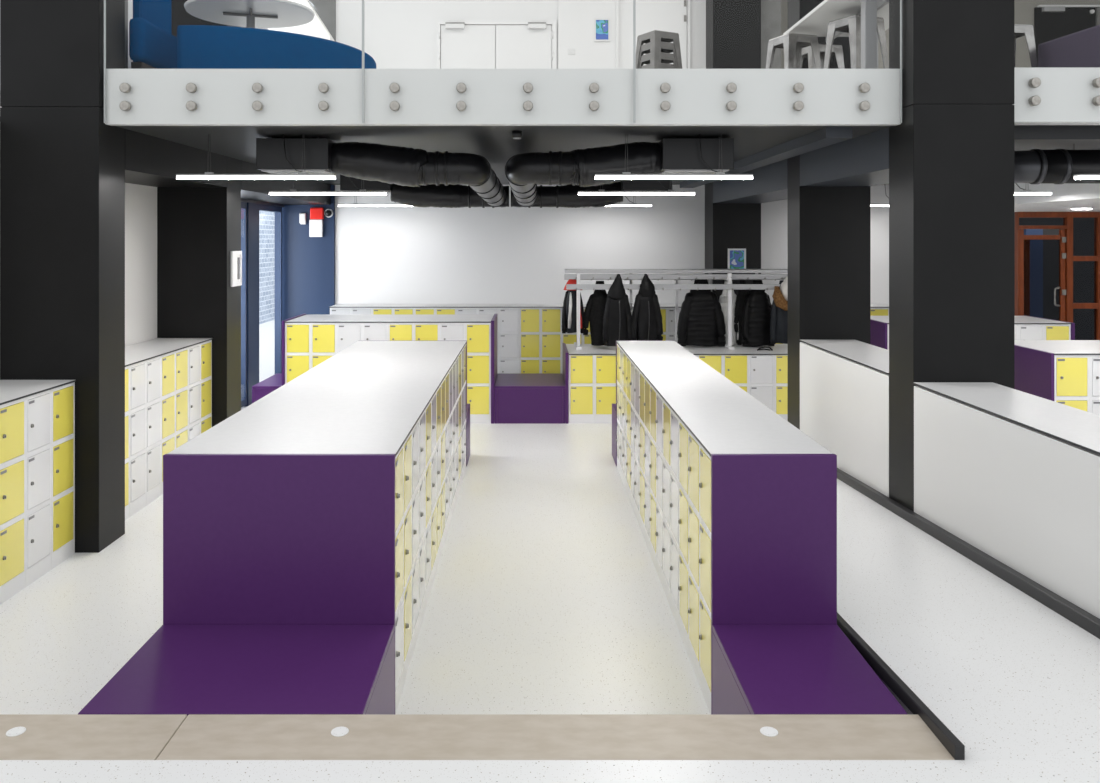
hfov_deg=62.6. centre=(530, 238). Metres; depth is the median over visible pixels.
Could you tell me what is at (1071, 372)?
locker
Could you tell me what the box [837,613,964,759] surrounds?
baseboard
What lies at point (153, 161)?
beam
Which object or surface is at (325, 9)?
wall
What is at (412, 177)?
ventilation duct
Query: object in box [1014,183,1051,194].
pendant light
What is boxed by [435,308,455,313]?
locker
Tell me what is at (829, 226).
column
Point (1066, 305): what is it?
door
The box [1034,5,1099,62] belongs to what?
door
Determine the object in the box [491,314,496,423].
end panel
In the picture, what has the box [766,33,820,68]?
stool
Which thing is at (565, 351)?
end panel
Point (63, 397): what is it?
locker
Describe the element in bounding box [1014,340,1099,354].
countertop
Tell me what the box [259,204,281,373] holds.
window
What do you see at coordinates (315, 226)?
fire alarm sounder
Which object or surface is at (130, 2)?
trim
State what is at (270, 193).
diffuser
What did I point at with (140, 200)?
wall
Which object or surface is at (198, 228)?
column
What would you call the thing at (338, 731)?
stud
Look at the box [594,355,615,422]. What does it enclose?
locker
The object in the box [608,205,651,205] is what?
diffuser
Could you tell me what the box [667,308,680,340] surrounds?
locker
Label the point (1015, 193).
diffuser
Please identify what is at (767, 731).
stud
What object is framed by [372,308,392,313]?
locker
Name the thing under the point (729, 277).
coat rack
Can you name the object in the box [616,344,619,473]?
locker
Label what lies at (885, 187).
pendant light
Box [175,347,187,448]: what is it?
locker
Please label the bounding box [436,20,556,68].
door
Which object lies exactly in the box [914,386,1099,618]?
wall
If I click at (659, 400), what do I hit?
locker
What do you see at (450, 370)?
locker
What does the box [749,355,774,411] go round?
locker
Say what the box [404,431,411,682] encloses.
locker
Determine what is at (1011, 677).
floor
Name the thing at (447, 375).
locker
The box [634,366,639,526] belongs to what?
locker
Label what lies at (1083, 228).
wall
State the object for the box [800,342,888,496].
wall
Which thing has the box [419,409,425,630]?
locker
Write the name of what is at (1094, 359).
locker
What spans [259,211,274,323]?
facade
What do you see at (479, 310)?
locker
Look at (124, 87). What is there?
glass balustrade
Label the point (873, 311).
locker
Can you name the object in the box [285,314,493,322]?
countertop
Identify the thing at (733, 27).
column
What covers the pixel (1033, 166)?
ventilation duct
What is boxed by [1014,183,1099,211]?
ceiling
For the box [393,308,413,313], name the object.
locker
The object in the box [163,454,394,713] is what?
end panel
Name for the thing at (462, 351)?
locker
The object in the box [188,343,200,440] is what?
locker
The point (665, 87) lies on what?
glass balustrade
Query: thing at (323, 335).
locker
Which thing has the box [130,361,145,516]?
locker
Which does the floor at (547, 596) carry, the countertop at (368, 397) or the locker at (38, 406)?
the locker at (38, 406)
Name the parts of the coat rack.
post, post, hook rail, hook rail, hook rail, post, post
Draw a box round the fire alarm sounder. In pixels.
[309,208,323,236]
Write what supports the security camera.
attached to the wall at (384, 254)
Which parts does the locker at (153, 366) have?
door, door, door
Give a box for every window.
[241,202,246,406]
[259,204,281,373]
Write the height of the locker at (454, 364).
1.174 m
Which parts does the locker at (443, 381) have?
door, door, door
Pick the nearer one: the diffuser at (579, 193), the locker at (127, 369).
the locker at (127, 369)
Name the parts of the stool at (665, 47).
leg, leg, seat, leg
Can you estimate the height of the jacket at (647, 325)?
0.867 m
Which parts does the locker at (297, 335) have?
door, door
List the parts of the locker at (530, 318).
door, door, door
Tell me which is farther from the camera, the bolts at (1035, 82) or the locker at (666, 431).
the bolts at (1035, 82)
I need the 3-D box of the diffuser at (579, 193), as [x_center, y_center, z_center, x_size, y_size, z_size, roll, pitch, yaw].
[1.090,-0.469,9.360,1.200,0.020,0.060,0,0,0]
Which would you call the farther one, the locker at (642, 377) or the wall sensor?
the wall sensor
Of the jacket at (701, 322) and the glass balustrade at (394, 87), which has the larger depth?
the jacket at (701, 322)
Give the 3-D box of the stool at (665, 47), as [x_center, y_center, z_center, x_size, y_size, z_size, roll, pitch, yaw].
[1.291,-1.619,9.200,0.400,0.710,0.400,0,0,-29]
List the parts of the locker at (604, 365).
door, door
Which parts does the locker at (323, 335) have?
door, door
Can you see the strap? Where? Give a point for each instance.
(760, 348)
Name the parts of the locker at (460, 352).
door, door, door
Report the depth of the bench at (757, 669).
3.61 m
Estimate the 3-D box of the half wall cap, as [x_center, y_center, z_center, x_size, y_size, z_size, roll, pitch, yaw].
[2.833,0.969,4.537,0.534,0.013,3.075,0,0,0]
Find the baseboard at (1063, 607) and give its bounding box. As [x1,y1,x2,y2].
[837,468,1099,638]
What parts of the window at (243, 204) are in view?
sill, frame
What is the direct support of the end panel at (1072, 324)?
on the floor at (547, 596)
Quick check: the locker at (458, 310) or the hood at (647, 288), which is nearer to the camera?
the hood at (647, 288)
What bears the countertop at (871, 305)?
on the locker
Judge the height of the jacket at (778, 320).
0.822 m
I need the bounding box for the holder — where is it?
[231,251,241,286]
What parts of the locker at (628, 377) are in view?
door, door, door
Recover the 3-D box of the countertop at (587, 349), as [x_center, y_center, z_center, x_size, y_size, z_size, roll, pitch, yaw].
[1.941,1.344,11.043,3.002,0.012,1.003,0,0,0]
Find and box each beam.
[125,129,226,186]
[241,160,329,204]
[680,127,852,187]
[713,159,787,202]
[800,127,888,185]
[1014,126,1099,143]
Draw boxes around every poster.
[594,18,609,41]
[728,249,745,268]
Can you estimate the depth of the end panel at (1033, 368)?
7.85 m
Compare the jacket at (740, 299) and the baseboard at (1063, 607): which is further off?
the jacket at (740, 299)
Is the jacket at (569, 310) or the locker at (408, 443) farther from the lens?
the jacket at (569, 310)
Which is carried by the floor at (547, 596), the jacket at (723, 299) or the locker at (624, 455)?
the locker at (624, 455)
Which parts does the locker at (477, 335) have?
door, door, door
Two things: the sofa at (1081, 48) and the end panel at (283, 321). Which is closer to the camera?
the sofa at (1081, 48)
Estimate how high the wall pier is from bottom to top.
2.620 m
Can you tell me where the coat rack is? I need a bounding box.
[564,269,787,349]
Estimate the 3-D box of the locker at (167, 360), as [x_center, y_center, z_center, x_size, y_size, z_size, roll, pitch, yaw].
[-3.337,1.563,7.740,0.505,1.174,0.298,0,0,0]
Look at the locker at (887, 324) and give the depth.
10.37 m
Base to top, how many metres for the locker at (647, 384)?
1.174 m
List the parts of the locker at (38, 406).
door, door, door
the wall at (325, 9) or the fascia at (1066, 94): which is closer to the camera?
the fascia at (1066, 94)
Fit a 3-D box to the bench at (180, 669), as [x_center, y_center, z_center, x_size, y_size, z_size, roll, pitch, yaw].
[-1.121,1.930,3.639,1.029,0.440,0.754,0,0,0]
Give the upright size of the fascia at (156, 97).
0.385 m
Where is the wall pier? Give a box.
[245,202,258,405]
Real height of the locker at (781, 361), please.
0.800 m
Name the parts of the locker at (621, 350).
door, door, door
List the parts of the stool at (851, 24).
leg, leg, seat, leg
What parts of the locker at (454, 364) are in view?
door, door, door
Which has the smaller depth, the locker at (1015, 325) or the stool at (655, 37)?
the stool at (655, 37)
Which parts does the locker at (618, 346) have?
door, door, door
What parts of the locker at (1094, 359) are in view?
door, door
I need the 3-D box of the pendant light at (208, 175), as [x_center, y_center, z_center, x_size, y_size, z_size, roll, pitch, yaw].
[-2.100,-0.631,6.920,1.200,0.344,0.084,0,0,0]
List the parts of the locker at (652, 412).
door, door, door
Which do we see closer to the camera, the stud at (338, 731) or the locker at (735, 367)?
the stud at (338, 731)
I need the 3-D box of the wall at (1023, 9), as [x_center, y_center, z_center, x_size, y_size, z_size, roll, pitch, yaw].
[6.375,-2.750,13.455,6.250,3.400,0.190,0,0,0]
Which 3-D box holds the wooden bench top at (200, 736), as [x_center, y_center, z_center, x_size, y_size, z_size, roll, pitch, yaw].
[0.083,1.930,3.115,2.634,0.440,0.286,0,0,0]
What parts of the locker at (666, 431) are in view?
door, door, door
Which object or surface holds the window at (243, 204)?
in the wall at (140, 200)
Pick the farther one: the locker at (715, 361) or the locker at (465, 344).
the locker at (715, 361)
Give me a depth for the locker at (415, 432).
4.78 m
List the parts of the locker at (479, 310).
door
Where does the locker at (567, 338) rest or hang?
on the floor at (547, 596)
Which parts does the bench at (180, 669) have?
panel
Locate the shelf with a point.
(565, 270)
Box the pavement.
[259,320,274,381]
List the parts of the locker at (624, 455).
door, door, door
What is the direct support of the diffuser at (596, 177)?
attached to the pendant light at (625, 175)
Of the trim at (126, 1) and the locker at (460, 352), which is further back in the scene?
the locker at (460, 352)
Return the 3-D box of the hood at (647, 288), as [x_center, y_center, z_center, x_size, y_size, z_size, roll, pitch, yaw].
[1.401,0.573,10.882,0.193,0.308,0.134,0,0,0]
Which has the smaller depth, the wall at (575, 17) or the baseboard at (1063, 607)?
the baseboard at (1063, 607)
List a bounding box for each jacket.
[562,279,584,332]
[583,281,606,345]
[603,274,631,345]
[632,274,662,340]
[677,279,725,345]
[719,281,741,344]
[734,280,747,343]
[741,280,774,346]
[770,276,787,343]
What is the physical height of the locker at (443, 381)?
1.174 m
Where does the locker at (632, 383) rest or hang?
on the floor at (547, 596)
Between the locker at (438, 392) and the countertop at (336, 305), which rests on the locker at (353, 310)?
the countertop at (336, 305)
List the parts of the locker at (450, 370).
door, door, door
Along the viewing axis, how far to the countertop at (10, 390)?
5.87 m
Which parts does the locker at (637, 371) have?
door, door, door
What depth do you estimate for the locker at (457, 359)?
7.51 m
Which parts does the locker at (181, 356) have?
door, door, door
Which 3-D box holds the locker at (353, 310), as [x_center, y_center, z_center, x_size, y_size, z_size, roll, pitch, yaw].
[-2.412,1.563,13.107,0.298,1.174,0.505,0,0,0]
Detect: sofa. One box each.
[129,0,176,68]
[177,25,375,68]
[1038,25,1099,66]
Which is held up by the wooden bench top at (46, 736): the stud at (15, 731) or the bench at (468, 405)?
the stud at (15, 731)
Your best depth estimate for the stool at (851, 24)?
7.20 m
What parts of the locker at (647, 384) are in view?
door, door, door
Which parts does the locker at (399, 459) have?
door, door, door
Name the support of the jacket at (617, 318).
hanging from the coat rack
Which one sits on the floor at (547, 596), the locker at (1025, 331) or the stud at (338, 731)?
the locker at (1025, 331)
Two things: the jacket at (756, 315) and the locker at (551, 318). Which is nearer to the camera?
the jacket at (756, 315)
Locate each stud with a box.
[6,726,25,736]
[331,726,348,736]
[760,726,777,736]
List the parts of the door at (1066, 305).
frame, rail, frame, frame, handle, frame, frame, frame, frame, frame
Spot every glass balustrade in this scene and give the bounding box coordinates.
[104,0,362,122]
[363,0,633,122]
[634,0,901,122]
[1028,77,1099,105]
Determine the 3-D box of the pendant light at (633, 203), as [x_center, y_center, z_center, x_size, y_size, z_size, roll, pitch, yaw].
[1.090,-0.631,12.700,1.200,0.344,0.084,0,0,0]
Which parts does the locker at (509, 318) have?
door, door, door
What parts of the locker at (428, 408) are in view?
door, door, door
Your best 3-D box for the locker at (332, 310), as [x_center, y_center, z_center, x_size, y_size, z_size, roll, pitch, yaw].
[-2.712,1.563,13.107,0.298,1.174,0.505,0,0,0]
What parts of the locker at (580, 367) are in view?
door, door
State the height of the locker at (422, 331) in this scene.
1.174 m
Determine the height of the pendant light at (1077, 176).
0.344 m
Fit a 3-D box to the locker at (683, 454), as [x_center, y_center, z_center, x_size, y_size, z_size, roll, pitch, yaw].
[1.048,1.563,4.802,0.505,1.174,0.298,0,0,0]
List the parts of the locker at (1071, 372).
door, door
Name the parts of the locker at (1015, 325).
door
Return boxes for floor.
[0,406,709,713]
[0,479,1099,782]
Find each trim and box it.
[125,0,127,68]
[128,0,132,68]
[268,0,334,40]
[761,0,780,68]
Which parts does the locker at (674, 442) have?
door, door, door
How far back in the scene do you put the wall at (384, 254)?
13.40 m
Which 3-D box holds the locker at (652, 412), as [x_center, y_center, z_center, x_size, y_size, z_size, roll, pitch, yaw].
[1.048,1.563,6.002,0.505,1.174,0.298,0,0,0]
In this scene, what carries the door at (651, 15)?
in the wall at (575, 17)
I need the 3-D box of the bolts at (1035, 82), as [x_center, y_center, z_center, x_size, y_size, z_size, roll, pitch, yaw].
[4.631,-1.475,6.163,2.737,1.350,0.045,0,0,0]
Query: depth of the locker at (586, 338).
12.87 m
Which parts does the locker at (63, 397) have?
door, door, door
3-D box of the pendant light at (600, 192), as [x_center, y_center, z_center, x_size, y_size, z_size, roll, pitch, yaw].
[1.090,-0.631,9.360,1.200,0.344,0.084,0,0,0]
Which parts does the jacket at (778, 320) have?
fur trim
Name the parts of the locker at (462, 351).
door, door, door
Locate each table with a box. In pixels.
[184,0,314,27]
[783,0,888,68]
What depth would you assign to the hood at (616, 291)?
10.84 m
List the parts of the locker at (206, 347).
door, door, door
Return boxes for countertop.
[0,380,75,404]
[125,338,212,366]
[168,341,466,456]
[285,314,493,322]
[329,304,681,307]
[566,344,787,354]
[616,341,832,455]
[799,340,888,374]
[870,304,888,307]
[870,316,1071,323]
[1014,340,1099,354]
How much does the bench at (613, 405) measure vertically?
0.510 m
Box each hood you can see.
[607,274,625,299]
[640,274,655,297]
[780,276,787,300]
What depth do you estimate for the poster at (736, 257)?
12.77 m
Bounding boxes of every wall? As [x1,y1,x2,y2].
[125,183,283,345]
[257,0,335,41]
[282,0,888,320]
[558,0,705,68]
[781,0,1099,68]
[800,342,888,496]
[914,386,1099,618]
[1014,212,1093,339]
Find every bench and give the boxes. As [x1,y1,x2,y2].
[78,625,393,715]
[252,373,281,402]
[467,404,469,463]
[494,373,564,423]
[612,404,615,463]
[712,625,907,713]
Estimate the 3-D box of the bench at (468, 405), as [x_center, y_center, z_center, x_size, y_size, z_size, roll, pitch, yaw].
[-1.121,1.895,8.804,1.029,0.510,0.432,0,0,0]
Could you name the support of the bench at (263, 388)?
on the floor at (547, 596)
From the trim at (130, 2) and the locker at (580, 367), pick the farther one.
the locker at (580, 367)
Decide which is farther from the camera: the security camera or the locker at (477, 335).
the security camera
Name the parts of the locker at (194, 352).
door, door, door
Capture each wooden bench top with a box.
[0,714,186,759]
[156,714,954,759]
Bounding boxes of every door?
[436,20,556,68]
[616,0,689,68]
[1015,212,1099,339]
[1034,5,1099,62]
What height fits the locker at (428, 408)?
1.174 m
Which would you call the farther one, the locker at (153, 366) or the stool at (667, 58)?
the stool at (667, 58)
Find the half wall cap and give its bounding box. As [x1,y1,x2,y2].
[913,382,1099,454]
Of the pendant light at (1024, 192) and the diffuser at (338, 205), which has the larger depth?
the diffuser at (338, 205)
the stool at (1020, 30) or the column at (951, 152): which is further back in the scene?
the stool at (1020, 30)
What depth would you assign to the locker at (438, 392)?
5.97 m
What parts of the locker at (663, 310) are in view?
door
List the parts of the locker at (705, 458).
door, door, door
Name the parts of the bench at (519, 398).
panel, seat, panel, panel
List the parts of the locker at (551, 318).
door, door, door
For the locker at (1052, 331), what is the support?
on the floor at (547, 596)
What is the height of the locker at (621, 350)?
1.174 m
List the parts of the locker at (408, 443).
door, door, door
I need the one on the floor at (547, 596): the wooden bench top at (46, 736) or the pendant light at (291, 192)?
the wooden bench top at (46, 736)
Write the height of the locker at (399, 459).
1.174 m
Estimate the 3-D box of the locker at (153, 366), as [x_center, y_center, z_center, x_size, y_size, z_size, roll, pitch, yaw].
[-3.337,1.563,7.440,0.505,1.174,0.298,0,0,0]
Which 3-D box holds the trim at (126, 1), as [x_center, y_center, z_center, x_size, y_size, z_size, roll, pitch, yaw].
[-3.125,-2.750,6.775,0.150,3.400,0.150,0,0,0]
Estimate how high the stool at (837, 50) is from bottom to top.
0.720 m
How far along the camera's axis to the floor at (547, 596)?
5.29 m
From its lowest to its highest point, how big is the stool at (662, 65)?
0.710 m
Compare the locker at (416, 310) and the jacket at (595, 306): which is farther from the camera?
the locker at (416, 310)
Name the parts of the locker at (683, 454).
door, door, door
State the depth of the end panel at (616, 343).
8.56 m
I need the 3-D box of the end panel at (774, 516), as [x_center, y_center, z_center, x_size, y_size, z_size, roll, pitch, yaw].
[1.082,1.555,4.033,0.554,1.190,0.030,0,0,0]
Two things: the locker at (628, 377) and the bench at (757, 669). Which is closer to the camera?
the bench at (757, 669)
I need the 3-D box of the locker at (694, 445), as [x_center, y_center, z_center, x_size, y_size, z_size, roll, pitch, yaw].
[1.048,1.563,4.502,0.505,1.174,0.298,0,0,0]
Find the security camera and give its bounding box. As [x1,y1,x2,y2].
[324,209,332,217]
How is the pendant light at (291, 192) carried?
hanging from the ceiling at (496, 144)
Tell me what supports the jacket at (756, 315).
hanging from the coat rack
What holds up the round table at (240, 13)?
on the floor
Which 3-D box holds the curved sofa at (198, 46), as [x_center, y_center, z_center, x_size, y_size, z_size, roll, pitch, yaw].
[-1.887,-1.312,7.294,0.775,0.525,1.910,0,0,38]
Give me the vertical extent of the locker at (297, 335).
1.174 m
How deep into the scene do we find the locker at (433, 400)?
5.66 m
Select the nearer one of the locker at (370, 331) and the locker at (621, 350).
the locker at (621, 350)
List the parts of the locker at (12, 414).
door, door, door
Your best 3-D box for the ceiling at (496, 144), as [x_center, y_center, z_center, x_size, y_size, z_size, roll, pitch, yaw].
[2.800,-0.834,9.980,13.400,0.060,7.240,0,0,0]
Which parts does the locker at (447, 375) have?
door, door, door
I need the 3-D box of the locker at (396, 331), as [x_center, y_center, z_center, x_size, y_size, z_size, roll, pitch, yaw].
[-1.518,1.563,10.787,0.298,1.174,0.505,0,0,0]
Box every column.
[0,0,124,552]
[157,0,240,426]
[705,0,760,300]
[788,0,869,429]
[889,0,1013,511]
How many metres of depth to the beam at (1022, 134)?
6.45 m
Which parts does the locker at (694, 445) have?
door, door, door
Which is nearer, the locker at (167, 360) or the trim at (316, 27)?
the locker at (167, 360)
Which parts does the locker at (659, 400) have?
door, door, door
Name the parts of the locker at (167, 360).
door, door, door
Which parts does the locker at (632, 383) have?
door, door, door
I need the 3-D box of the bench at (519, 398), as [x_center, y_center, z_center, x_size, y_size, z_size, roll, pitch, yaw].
[-0.013,1.933,11.043,0.826,0.435,1.005,0,0,0]
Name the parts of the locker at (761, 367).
door, door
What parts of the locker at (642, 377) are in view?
door, door, door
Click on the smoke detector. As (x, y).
(515, 134)
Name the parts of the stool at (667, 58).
seat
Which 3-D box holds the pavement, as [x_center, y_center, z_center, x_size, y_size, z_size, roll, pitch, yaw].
[-5.925,2.475,16.500,4.150,0.550,19.000,0,0,0]
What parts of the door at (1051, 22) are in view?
frame, frame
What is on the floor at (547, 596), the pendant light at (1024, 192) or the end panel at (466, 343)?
the end panel at (466, 343)
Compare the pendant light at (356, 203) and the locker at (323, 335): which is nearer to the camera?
the locker at (323, 335)
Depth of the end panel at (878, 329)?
10.55 m
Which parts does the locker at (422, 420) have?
door, door, door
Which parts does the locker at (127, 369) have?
door, door, door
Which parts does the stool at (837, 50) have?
leg, seat, leg, leg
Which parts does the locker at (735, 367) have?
door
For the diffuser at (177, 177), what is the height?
0.020 m
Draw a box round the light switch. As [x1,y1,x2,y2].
[568,48,574,53]
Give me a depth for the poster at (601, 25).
13.29 m
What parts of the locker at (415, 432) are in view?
door, door, door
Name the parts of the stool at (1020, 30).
leg, seat, leg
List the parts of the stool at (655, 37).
leg, leg, seat, leg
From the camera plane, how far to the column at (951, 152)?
6.08 m
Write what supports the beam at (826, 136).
attached to the ceiling at (496, 144)
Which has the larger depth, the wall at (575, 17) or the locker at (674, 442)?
the wall at (575, 17)
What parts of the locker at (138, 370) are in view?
door, door, door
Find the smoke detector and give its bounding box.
[512,131,521,138]
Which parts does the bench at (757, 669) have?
panel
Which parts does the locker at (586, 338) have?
door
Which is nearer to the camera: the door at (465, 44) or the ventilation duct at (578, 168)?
the ventilation duct at (578, 168)
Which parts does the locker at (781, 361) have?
door, door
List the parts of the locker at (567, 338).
door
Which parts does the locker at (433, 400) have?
door, door, door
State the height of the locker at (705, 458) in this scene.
1.174 m
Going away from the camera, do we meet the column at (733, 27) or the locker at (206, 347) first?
the locker at (206, 347)
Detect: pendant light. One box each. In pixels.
[176,134,335,178]
[269,177,386,194]
[338,195,408,205]
[578,179,694,194]
[595,134,752,178]
[608,195,651,205]
[870,187,888,205]
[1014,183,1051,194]
[1073,174,1099,178]
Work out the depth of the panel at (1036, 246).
14.20 m
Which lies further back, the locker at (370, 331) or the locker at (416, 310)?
the locker at (416, 310)
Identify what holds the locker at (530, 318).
on the floor at (547, 596)
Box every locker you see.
[0,397,25,604]
[26,389,51,586]
[52,382,74,568]
[125,366,129,519]
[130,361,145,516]
[146,356,160,505]
[161,351,174,494]
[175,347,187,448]
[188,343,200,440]
[201,340,211,432]
[285,323,310,383]
[311,323,336,368]
[330,308,350,313]
[337,323,361,352]
[351,308,371,313]
[362,323,387,340]
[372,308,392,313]
[388,323,413,340]
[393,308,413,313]
[395,444,403,713]
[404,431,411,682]
[412,420,418,654]
[414,308,434,313]
[414,323,438,340]
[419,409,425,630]
[426,401,430,605]
[431,393,435,588]
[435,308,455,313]
[436,385,440,570]
[439,323,464,340]
[441,378,444,552]
[445,372,448,538]
[449,367,451,524]
[452,360,455,514]
[456,308,476,313]
[456,356,458,500]
[459,352,460,489]
[461,348,463,482]
[464,344,465,472]
[465,323,490,422]
[477,308,498,373]
[499,308,519,372]
[520,308,540,372]
[541,308,561,372]
[562,332,582,373]
[568,354,593,422]
[583,308,590,343]
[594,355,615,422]
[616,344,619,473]
[619,347,622,481]
[622,351,626,491]
[626,356,630,502]
[630,361,634,512]
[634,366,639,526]
[639,372,644,539]
[644,378,649,552]
[649,384,655,568]
[655,391,662,587]
[660,308,666,340]
[662,399,670,608]
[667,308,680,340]
[670,409,678,629]
[678,419,688,656]
[688,431,699,685]
[697,355,722,374]
[699,444,710,713]
[723,355,748,392]
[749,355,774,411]
[775,355,787,420]
[870,308,888,315]
[887,324,888,349]
[1014,324,1017,339]
[1018,324,1044,339]
[1045,324,1070,339]
[1054,355,1089,411]
[1090,355,1099,415]
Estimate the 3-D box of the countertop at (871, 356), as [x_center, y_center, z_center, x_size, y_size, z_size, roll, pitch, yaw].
[2.833,0.969,7.580,0.534,0.013,2.150,0,0,0]
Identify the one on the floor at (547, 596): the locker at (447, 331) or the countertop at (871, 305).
the locker at (447, 331)
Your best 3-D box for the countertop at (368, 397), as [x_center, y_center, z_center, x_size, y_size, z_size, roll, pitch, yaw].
[-1.119,0.969,6.302,1.027,0.012,4.502,0,0,0]
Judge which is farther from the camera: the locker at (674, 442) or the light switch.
the light switch
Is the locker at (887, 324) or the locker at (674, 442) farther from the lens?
the locker at (887, 324)
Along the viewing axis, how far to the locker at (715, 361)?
10.55 m
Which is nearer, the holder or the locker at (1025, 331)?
the holder
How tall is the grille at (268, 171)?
0.012 m
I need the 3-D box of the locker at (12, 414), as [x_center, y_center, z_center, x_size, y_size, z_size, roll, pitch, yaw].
[-3.357,1.563,5.440,0.505,1.174,0.298,0,0,0]
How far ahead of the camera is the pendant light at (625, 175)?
6.89 m
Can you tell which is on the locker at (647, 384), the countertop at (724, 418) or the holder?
the countertop at (724, 418)
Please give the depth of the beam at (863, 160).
7.44 m
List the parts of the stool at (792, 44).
leg, leg, seat, leg, leg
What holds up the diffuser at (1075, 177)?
attached to the pendant light at (1077, 176)
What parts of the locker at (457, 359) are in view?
door, door, door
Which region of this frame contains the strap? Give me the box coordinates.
[757,346,772,350]
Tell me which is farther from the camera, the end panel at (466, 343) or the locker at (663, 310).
the locker at (663, 310)
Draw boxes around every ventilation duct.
[256,137,508,207]
[505,137,733,207]
[1014,149,1099,183]
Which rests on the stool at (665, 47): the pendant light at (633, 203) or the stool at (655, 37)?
the stool at (655, 37)
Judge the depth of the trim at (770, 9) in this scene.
13.10 m
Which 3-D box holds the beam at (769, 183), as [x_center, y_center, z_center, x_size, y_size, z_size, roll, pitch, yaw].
[2.910,-0.654,10.925,0.680,0.299,3.706,0,0,0]
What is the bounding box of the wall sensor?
[299,213,305,223]
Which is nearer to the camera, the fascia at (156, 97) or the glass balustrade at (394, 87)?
the glass balustrade at (394, 87)
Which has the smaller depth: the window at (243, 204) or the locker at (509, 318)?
the window at (243, 204)
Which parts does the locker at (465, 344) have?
door, door, door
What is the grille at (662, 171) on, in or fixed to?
attached to the ventilation duct at (578, 168)
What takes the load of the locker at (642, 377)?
on the floor at (547, 596)
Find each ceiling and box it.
[117,125,1099,184]
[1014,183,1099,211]
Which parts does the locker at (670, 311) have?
door, door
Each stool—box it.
[636,30,681,68]
[638,42,677,68]
[639,52,675,68]
[641,63,673,68]
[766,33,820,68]
[801,44,844,68]
[824,14,888,68]
[1014,24,1037,66]
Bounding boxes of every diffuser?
[176,176,335,178]
[269,192,385,194]
[338,205,408,205]
[578,192,694,194]
[595,176,752,178]
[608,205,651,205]
[1014,192,1051,194]
[1074,176,1099,178]
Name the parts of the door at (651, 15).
frame, frame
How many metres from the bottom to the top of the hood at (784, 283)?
0.314 m
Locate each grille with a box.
[261,170,335,174]
[661,170,728,173]
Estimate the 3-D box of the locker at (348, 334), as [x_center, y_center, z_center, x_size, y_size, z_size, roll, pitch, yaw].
[-2.118,1.563,10.787,0.298,1.174,0.505,0,0,0]
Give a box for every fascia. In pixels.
[105,69,900,125]
[1012,67,1099,124]
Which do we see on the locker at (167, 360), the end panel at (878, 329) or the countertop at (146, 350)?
the countertop at (146, 350)
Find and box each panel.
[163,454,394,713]
[282,314,305,385]
[466,343,466,465]
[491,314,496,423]
[563,343,567,423]
[616,343,616,465]
[711,454,836,713]
[870,319,886,348]
[1014,345,1053,400]
[1024,229,1042,317]
[1029,316,1074,339]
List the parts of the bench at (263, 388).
panel, panel, seat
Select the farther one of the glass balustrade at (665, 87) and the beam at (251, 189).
the beam at (251, 189)
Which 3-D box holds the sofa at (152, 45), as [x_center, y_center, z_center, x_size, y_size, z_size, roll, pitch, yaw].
[-3.112,-1.775,7.565,0.515,1.450,1.770,0,0,0]
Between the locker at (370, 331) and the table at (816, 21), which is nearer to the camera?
the table at (816, 21)
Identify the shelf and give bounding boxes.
[564,269,787,272]
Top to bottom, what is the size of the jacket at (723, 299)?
0.800 m
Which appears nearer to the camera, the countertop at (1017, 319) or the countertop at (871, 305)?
the countertop at (1017, 319)
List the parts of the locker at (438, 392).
door, door, door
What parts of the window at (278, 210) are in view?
frame, frame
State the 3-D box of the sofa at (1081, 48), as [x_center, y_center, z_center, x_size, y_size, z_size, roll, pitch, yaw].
[4.670,-1.337,7.068,0.800,0.575,1.050,0,0,-6]
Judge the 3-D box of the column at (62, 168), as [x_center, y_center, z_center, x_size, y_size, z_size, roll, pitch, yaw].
[-3.300,-1.150,6.400,0.680,6.600,0.400,0,0,0]

